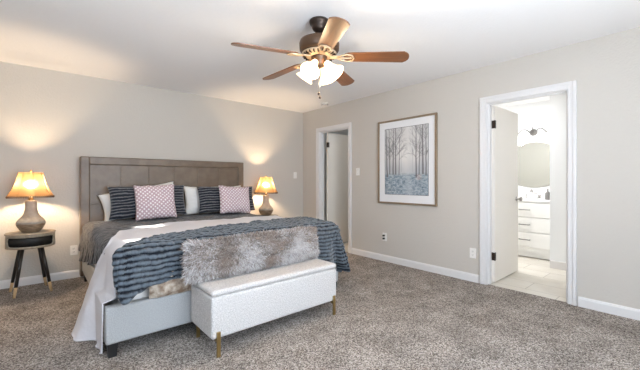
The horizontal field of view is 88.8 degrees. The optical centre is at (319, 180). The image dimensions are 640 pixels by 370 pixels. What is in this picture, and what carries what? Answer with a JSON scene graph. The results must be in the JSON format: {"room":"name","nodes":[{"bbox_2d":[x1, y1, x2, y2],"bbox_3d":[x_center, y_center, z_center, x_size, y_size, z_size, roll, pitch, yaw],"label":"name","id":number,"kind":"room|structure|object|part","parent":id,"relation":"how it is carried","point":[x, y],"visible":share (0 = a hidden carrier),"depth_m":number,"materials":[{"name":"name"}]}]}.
{"room":"bedroom","nodes":[
{"label":"bedroom","id":0,"kind":"room"},
{"bbox_2d":[0,61,302,280],"bbox_3d":[-2.238,-0.057,4.591,5.208,2.440,0.100,0,0,-41],"label":"wall","id":1,"kind":"structure","parent":0,"point":[50,119],"depth_m":4.08,"materials":[{"name":"beige paint"}]},
{"bbox_2d":[0,269,82,288],"bbox_3d":[-2.206,1.118,4.542,4.993,0.090,0.015,0,0,-41],"label":"baseboard","id":2,"kind":"structure","parent":1,"relation":"attached to","point":[24,281],"depth_m":3.70,"materials":[{"name":"white paint"}]},
{"bbox_2d":[70,245,77,254],"bbox_3d":[-2.943,0.833,3.909,0.072,0.116,0.010,0,0,-41],"label":"wall outlet","id":3,"kind":"object","parent":1,"relation":"attached to","point":[74,248],"visible":1,"depth_m":3.91,"materials":[{"name":"white plastic"}]},
{"bbox_2d":[0,0,639,112],"bbox_3d":[0.554,-1.327,3.185,7.600,0.100,6.300,0,0,-41],"label":"ceiling","id":4,"kind":"structure","parent":0,"point":[185,46],"depth_m":2.90,"materials":[{"name":"white paint"}]},
{"bbox_2d":[231,16,408,98],"bbox_3d":[-0.047,-0.966,2.634,1.333,0.623,1.313,0,0,-41],"label":"ceiling fan","id":5,"kind":"object","parent":4,"relation":"hanging from","point":[321,47],"visible":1,"depth_m":2.54,"materials":[{"name":"brown wood"}]},
{"bbox_3d":[-0.397,-0.967,2.402,0.507,0.008,0.136,-3,14,-29],"label":"blade","id":6,"kind":"part","parent":5,"relation":"part of","materials":[{"name":"brown wood"}]},
{"bbox_3d":[-0.331,-0.967,2.922,0.507,0.008,0.136,-4,11,43],"label":"blade","id":7,"kind":"part","parent":5,"relation":"part of","materials":[{"name":"brown wood"}]},
{"bbox_3d":[-0.121,-0.866,2.688,0.150,0.160,0.140,0,0,-7],"label":"lamp shade","id":8,"kind":"part","parent":5,"relation":"part of","materials":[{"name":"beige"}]},
{"bbox_3d":[-0.067,-0.866,2.495,0.150,0.160,0.140,0,0,-24],"label":"lamp shade","id":9,"kind":"part","parent":5,"relation":"part of","materials":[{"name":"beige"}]},
{"bbox_3d":[-0.054,-0.886,2.526,0.074,0.082,0.052,0,0,-41],"label":"bulb","id":10,"kind":"part","parent":5,"relation":"part of","materials":[{"name":"white glass"}]},
{"bbox_2d":[302,47,336,60],"bbox_3d":[-0.005,-1.003,2.617,0.276,0.036,0.276,0,0,-41],"label":"vent","id":11,"kind":"object","parent":5,"relation":"attached to","point":[309,53],"depth_m":2.55,"materials":[{"name":"brown metal"}]},
{"bbox_3d":[0.066,-0.866,2.732,0.140,0.160,0.150,0,0,-7],"label":"lamp shade","id":12,"kind":"part","parent":5,"relation":"part of","materials":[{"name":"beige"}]},
{"bbox_3d":[0.110,-0.866,2.545,0.150,0.160,0.140,0,0,-7],"label":"lamp shade","id":13,"kind":"part","parent":5,"relation":"part of","materials":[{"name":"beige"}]},
{"bbox_3d":[0.078,-0.967,2.179,0.136,0.008,0.507,13,0,-11],"label":"blade","id":14,"kind":"part","parent":5,"relation":"part of","materials":[{"name":"brown wood"}]},
{"bbox_3d":[0.184,-0.967,3.020,0.136,0.008,0.507,-14,-9,24],"label":"blade","id":15,"kind":"part","parent":5,"relation":"part of","materials":[{"name":"brown wood"}]},
{"bbox_3d":[0.437,-0.967,2.561,0.507,0.008,0.136,3,-13,7],"label":"blade","id":16,"kind":"part","parent":5,"relation":"part of","materials":[{"name":"brown wood"}]},
{"bbox_2d":[0,242,639,369],"bbox_3d":[0.587,1.213,3.147,7.600,0.100,6.200,0,0,-41],"label":"floor","id":17,"kind":"structure","parent":0,"point":[388,316],"depth_m":2.49,"materials":[{"name":"carpet"}]},
{"bbox_2d":[4,229,55,298],"bbox_3d":[-3.030,0.852,3.428,0.408,0.626,0.408,0,0,-41],"label":"nightstand","id":18,"kind":"object","parent":17,"relation":"on","point":[19,241],"visible":0.97,"depth_m":3.33,"materials":[{"name":"brown wood"}]},
{"bbox_3d":[-3.173,0.876,3.420,0.110,0.382,0.034,0,0,-3],"label":"leg","id":19,"kind":"part","parent":18,"relation":"part of","materials":[{"name":"black wood"}]},
{"bbox_3d":[-3.022,0.876,3.285,0.035,0.382,0.110,0,0,-2],"label":"leg","id":20,"kind":"part","parent":18,"relation":"part of","materials":[{"name":"black wood"}]},
{"bbox_2d":[5,170,54,232],"bbox_3d":[-3.023,0.212,3.420,0.386,0.652,0.387,0,0,38],"label":"table lamp","id":21,"kind":"object","parent":18,"relation":"on","point":[30,184],"visible":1,"depth_m":3.35,"materials":[{"name":"brown ceramic"}]},
{"bbox_3d":[-3.023,0.040,3.421,0.372,0.246,0.372,0,0,38],"label":"lamp shade","id":22,"kind":"part","parent":21,"relation":"part of","materials":[{"name":"white fabric"}]},
{"bbox_3d":[-3.038,0.876,3.571,0.035,0.382,0.110,0,0,-2],"label":"leg","id":23,"kind":"part","parent":18,"relation":"part of","materials":[{"name":"black wood"}]},
{"bbox_3d":[-2.887,0.876,3.437,0.110,0.382,0.034,0,0,-3],"label":"leg","id":24,"kind":"part","parent":18,"relation":"part of","materials":[{"name":"black wood"}]},
{"bbox_2d":[79,156,337,358],"bbox_3d":[-1.339,0.438,3.711,2.160,1.450,2.370,0,0,-41],"label":"bed","id":25,"kind":"object","parent":17,"relation":"on","point":[142,316],"visible":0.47,"depth_m":3.93,"materials":[{"name":"beige fabric"}]},
{"bbox_3d":[-2.074,0.961,3.055,0.060,0.225,2.183,0,0,-41],"label":"rail","id":26,"kind":"part","parent":25,"relation":"part of","materials":[{"name":"grey fabric"}]},
{"bbox_3d":[-1.379,1.118,2.168,0.060,0.090,0.060,0,0,-41],"label":"leg","id":27,"kind":"part","parent":25,"relation":"part of","materials":[{"name":"black wood"}]},
{"bbox_2d":[94,264,148,301],"bbox_3d":[-1.341,0.710,3.683,1.920,0.403,2.160,0,0,-41],"label":"mattress","id":28,"kind":"object","parent":25,"relation":"on","point":[145,293],"visible":0.02,"depth_m":2.33,"materials":[{"name":"white fabric"}]},
{"bbox_2d":[78,212,262,264],"bbox_3d":[-1.456,0.669,3.829,2.136,0.390,1.708,0,0,-41],"label":"quilt","id":29,"kind":"object","parent":28,"relation":"on","point":[96,235],"visible":0.46,"depth_m":3.54,"materials":[{"name":"fabric"}]},
{"bbox_2d":[97,182,172,220],"bbox_3d":[-2.287,0.260,4.182,0.922,0.494,0.182,0,0,-44],"label":"bed pillow","id":30,"kind":"object","parent":29,"relation":"on","point":[105,198],"visible":0.1,"depth_m":3.92,"materials":[{"name":"white fabric"}]},
{"bbox_2d":[107,185,186,219],"bbox_3d":[-2.126,0.258,4.080,0.882,0.393,0.234,0,0,-42],"label":"sham","id":31,"kind":"object","parent":29,"relation":"on","point":[123,204],"visible":0.52,"depth_m":3.86,"materials":[{"name":"fabric"}]},
{"bbox_2d":[133,184,176,220],"bbox_3d":[-1.997,0.258,3.976,0.477,0.433,0.192,0,0,-35],"label":"throw pillow","id":32,"kind":"object","parent":29,"relation":"on","point":[152,202],"visible":1,"depth_m":3.91,"materials":[{"name":"pink fabric"}]},
{"bbox_2d":[184,185,240,214],"bbox_3d":[-1.552,0.279,4.807,0.882,0.403,0.198,0,0,-37],"label":"bed pillow","id":33,"kind":"object","parent":29,"relation":"on","point":[191,193],"visible":0.25,"depth_m":4.55,"materials":[{"name":"white fabric"}]},
{"bbox_2d":[196,186,254,213],"bbox_3d":[-1.344,0.267,4.751,0.869,0.372,0.235,0,0,-39],"label":"sham","id":34,"kind":"object","parent":29,"relation":"on","point":[209,197],"visible":0.39,"depth_m":4.52,"materials":[{"name":"fabric"}]},
{"bbox_2d":[218,185,250,213],"bbox_3d":[-1.210,0.272,4.656,0.190,0.409,0.509,0,0,42],"label":"throw pillow","id":35,"kind":"object","parent":29,"relation":"on","point":[232,199],"visible":1,"depth_m":4.58,"materials":[{"name":"pink fabric"}]},
{"bbox_2d":[149,271,191,298],"bbox_3d":[-0.849,0.651,2.722,1.101,0.349,0.369,0,0,-41],"label":"blanket","id":36,"kind":"object","parent":28,"relation":"on","point":[175,286],"visible":0.11,"depth_m":2.32,"materials":[{"name":"fur"}]},
{"bbox_2d":[71,215,281,353],"bbox_3d":[-1.040,0.807,3.254,2.291,0.711,1.274,0,0,-41],"label":"blanket","id":37,"kind":"object","parent":28,"relation":"on","point":[101,290],"visible":0.55,"depth_m":2.44,"materials":[{"name":"white fabric"}]},
{"bbox_3d":[-2.055,0.285,4.577,1.924,0.955,0.084,0,0,-41],"label":"headboard panel","id":38,"kind":"part","parent":25,"relation":"part of","materials":[{"name":"beige fabric"}]},
{"bbox_3d":[-0.616,0.951,2.820,2.090,0.245,0.075,0,0,-41],"label":"footboard","id":39,"kind":"part","parent":25,"relation":"part of","materials":[{"name":"grey fabric"}]},
{"bbox_2d":[112,216,350,304],"bbox_3d":[-0.684,0.691,3.038,2.232,0.569,0.854,0,0,-43],"label":"quilt","id":40,"kind":"object","parent":25,"relation":"on","point":[141,264],"visible":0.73,"depth_m":2.35,"materials":[{"name":"fabric"}]},
{"bbox_2d":[180,225,319,285],"bbox_3d":[-0.492,0.588,2.696,1.295,0.371,0.220,0,0,-41],"label":"fur throw","id":41,"kind":"object","parent":40,"relation":"on","point":[204,260],"visible":1,"depth_m":2.53,"materials":[{"name":"fur"}]},
{"bbox_2d":[191,258,335,357],"bbox_3d":[-0.401,0.945,2.641,1.127,0.437,0.406,0,0,-41],"label":"storage bench","id":42,"kind":"object","parent":17,"relation":"on","point":[220,307],"visible":0.82,"depth_m":2.40,"materials":[{"name":"white fabric"}]},
{"bbox_3d":[-0.913,1.081,2.438,0.026,0.165,0.038,0,0,-41],"label":"leg","id":43,"kind":"part","parent":42,"relation":"part of","materials":[{"name":"gold metal"}]},
{"bbox_3d":[-0.675,1.081,2.162,0.026,0.165,0.038,0,0,-41],"label":"leg","id":44,"kind":"part","parent":42,"relation":"part of","materials":[{"name":"gold metal"}]},
{"bbox_3d":[-0.406,0.748,2.647,1.127,0.043,0.390,0,0,-41],"label":"lid","id":45,"kind":"part","parent":42,"relation":"part of","materials":[{"name":"white fabric"}]},
{"bbox_3d":[0.114,1.081,2.843,0.026,0.165,0.038,0,0,-41],"label":"leg","id":46,"kind":"part","parent":42,"relation":"part of","materials":[{"name":"gold metal"}]},
{"bbox_2d":[518,189,549,259],"bbox_3d":[3.134,0.648,5.302,0.623,1.030,1.285,0,0,-41],"label":"bathroom vanity","id":47,"kind":"object","parent":17,"relation":"on","point":[533,214],"visible":0.32,"depth_m":4.86,"materials":[{"name":"white paint"}]},
{"bbox_3d":[3.133,0.891,4.895,0.019,0.213,0.570,0,0,-41],"label":"drawer","id":48,"kind":"part","parent":47,"relation":"part of","materials":[{"name":"white paint"}]},
{"bbox_3d":[3.133,0.666,4.895,0.019,0.210,0.570,0,0,-41],"label":"drawer","id":49,"kind":"part","parent":47,"relation":"part of","materials":[{"name":"white paint"}]},
{"bbox_3d":[3.133,0.443,4.895,0.019,0.210,0.570,0,0,-41],"label":"drawer","id":50,"kind":"part","parent":47,"relation":"part of","materials":[{"name":"white paint"}]},
{"bbox_2d":[518,199,549,202],"bbox_3d":[3.146,0.300,5.312,0.593,0.034,1.285,0,0,-41],"label":"countertop","id":51,"kind":"structure","parent":47,"relation":"on","point":[525,200],"depth_m":4.86,"materials":[{"name":"white stone"}]},
{"bbox_2d":[531,191,537,198],"bbox_3d":[3.251,0.224,4.957,0.080,0.118,0.080,0,0,-41],"label":"glass jar","id":52,"kind":"object","parent":51,"relation":"on","point":[534,195],"visible":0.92,"depth_m":4.93,"materials":[{"name":"white glass"}]},
{"bbox_2d":[545,188,549,199],"bbox_3d":[3.351,0.200,4.812,0.066,0.165,0.066,0,0,-41],"label":"soap dispenser","id":53,"kind":"object","parent":51,"relation":"on","point":[547,194],"visible":0.94,"depth_m":4.80,"materials":[{"name":"grey metal"}]},
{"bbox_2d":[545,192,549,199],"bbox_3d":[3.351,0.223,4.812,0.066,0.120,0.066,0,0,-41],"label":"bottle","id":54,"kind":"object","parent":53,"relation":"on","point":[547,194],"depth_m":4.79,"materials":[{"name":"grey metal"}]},
{"bbox_3d":[-0.886,0.868,5.337,0.408,0.595,0.408,0,0,-41],"label":"nightstand","id":55,"kind":"object","parent":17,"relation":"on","visible":0},
{"bbox_2d":[254,176,277,215],"bbox_3d":[-0.879,0.243,5.329,0.386,0.652,0.387,0,0,38],"label":"table lamp","id":56,"kind":"object","parent":55,"relation":"on","point":[265,185],"visible":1,"depth_m":5.24,"materials":[{"name":"brown ceramic"}]},
{"bbox_3d":[-0.880,0.070,5.329,0.372,0.246,0.372,0,0,38],"label":"lamp shade","id":57,"kind":"part","parent":56,"relation":"part of","materials":[{"name":"white fabric"}]},
{"bbox_2d":[324,129,347,220],"bbox_3d":[0.263,-0.057,6.896,1.592,2.440,0.100,0,0,-41],"label":"wall","id":58,"kind":"structure","parent":0,"point":[342,132],"depth_m":6.70,"materials":[{"name":"white paint"}]},
{"bbox_2d":[303,27,639,308],"bbox_3d":[1.679,-0.057,3.949,0.115,2.440,5.988,0,0,-41],"label":"wall","id":59,"kind":"structure","parent":0,"point":[606,69],"depth_m":3.61,"materials":[{"name":"beige paint"}]},
{"bbox_2d":[316,122,351,252],"bbox_3d":[0.267,0.117,5.585,0.159,2.093,0.866,0,0,-41],"label":"trim","id":60,"kind":"structure","parent":59,"relation":"attached to","point":[320,132],"depth_m":5.82,"materials":[{"name":"white paint"}]},
{"bbox_2d":[327,133,347,241],"bbox_3d":[0.402,0.149,6.086,0.741,2.003,0.172,0,0,-41],"label":"door","id":61,"kind":"structure","parent":59,"relation":"in","point":[337,144],"depth_m":6.01,"materials":[{"name":"beige paint"}]},
{"bbox_2d":[378,112,437,206],"bbox_3d":[1.159,-0.262,4.436,0.032,1.175,0.931,0,0,-41],"label":"framed picture","id":62,"kind":"object","parent":59,"relation":"attached to","point":[407,147],"visible":1,"depth_m":4.40,"materials":[{"name":"brown"}]},
{"bbox_2d":[385,124,427,194],"bbox_3d":[1.159,-0.267,4.437,0.001,0.915,0.681,0,0,-41],"label":"print","id":63,"kind":"object","parent":62,"relation":"attached to","point":[406,146],"depth_m":4.42},
{"bbox_2d":[470,248,475,258],"bbox_3d":[1.758,0.835,3.761,0.010,0.116,0.072,0,0,-41],"label":"wall outlet","id":64,"kind":"object","parent":59,"relation":"attached to","point":[472,250],"visible":1,"depth_m":3.75,"materials":[{"name":"white plastic"}]},
{"bbox_2d":[352,248,639,320],"bbox_3d":[1.601,1.118,3.939,0.015,0.090,5.873,0,0,-41],"label":"baseboard","id":65,"kind":"structure","parent":59,"relation":"attached to","point":[623,311],"depth_m":3.83,"materials":[{"name":"white paint"}]},
{"bbox_2d":[492,105,522,281],"bbox_3d":[2.242,0.149,3.956,0.746,2.003,0.172,0,0,-41],"label":"door","id":66,"kind":"structure","parent":59,"relation":"in","point":[505,198],"depth_m":3.89,"materials":[{"name":"beige paint"}]},
{"bbox_2d":[480,80,576,305],"bbox_3d":[2.145,0.117,3.409,0.159,2.093,0.876,0,0,-41],"label":"trim","id":67,"kind":"structure","parent":59,"relation":"attached to","point":[570,87],"depth_m":3.20,"materials":[{"name":"white paint"}]},
{"bbox_2d":[502,100,549,192],"bbox_3d":[3.699,-0.057,5.204,0.100,2.440,2.850,0,0,-41],"label":"wall","id":68,"kind":"structure","parent":0,"point":[536,115],"depth_m":5.37,"materials":[{"name":"white paint"}]},
{"bbox_2d":[518,193,544,197],"bbox_3d":[3.363,0.242,5.499,0.020,0.079,1.285,0,0,-41],"label":"backsplash","id":69,"kind":"structure","parent":68,"relation":"attached to","point":[519,194],"depth_m":5.37,"materials":[{"name":"white stone"}]},
{"bbox_2d":[518,127,549,140],"bbox_3d":[3.439,-0.774,5.304,0.160,0.229,0.540,0,0,-41],"label":"vanity light","id":70,"kind":"object","parent":68,"relation":"attached to","point":[533,132],"visible":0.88,"depth_m":5.31,"materials":[{"name":"grey metal"}]},
{"bbox_3d":[3.561,-0.705,5.132,0.120,0.090,0.120,0,0,-41],"label":"lamp shade","id":71,"kind":"part","parent":70,"relation":"part of","materials":[{"name":"white glass"}]},
{"bbox_2d":[518,142,549,187],"bbox_3d":[3.495,-0.255,5.352,0.011,0.748,0.732,0,0,-41],"label":"wall mirror","id":72,"kind":"object","parent":68,"relation":"attached to","point":[533,157],"visible":0.59,"depth_m":5.34,"materials":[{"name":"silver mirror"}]},
{"bbox_2d":[550,93,565,270],"bbox_3d":[3.790,-0.057,4.260,0.995,2.440,1.100,0,0,-41],"label":"wall","id":73,"kind":"structure","parent":0,"point":[557,102],"depth_m":4.29,"materials":[{"name":"white paint"}]}
]}

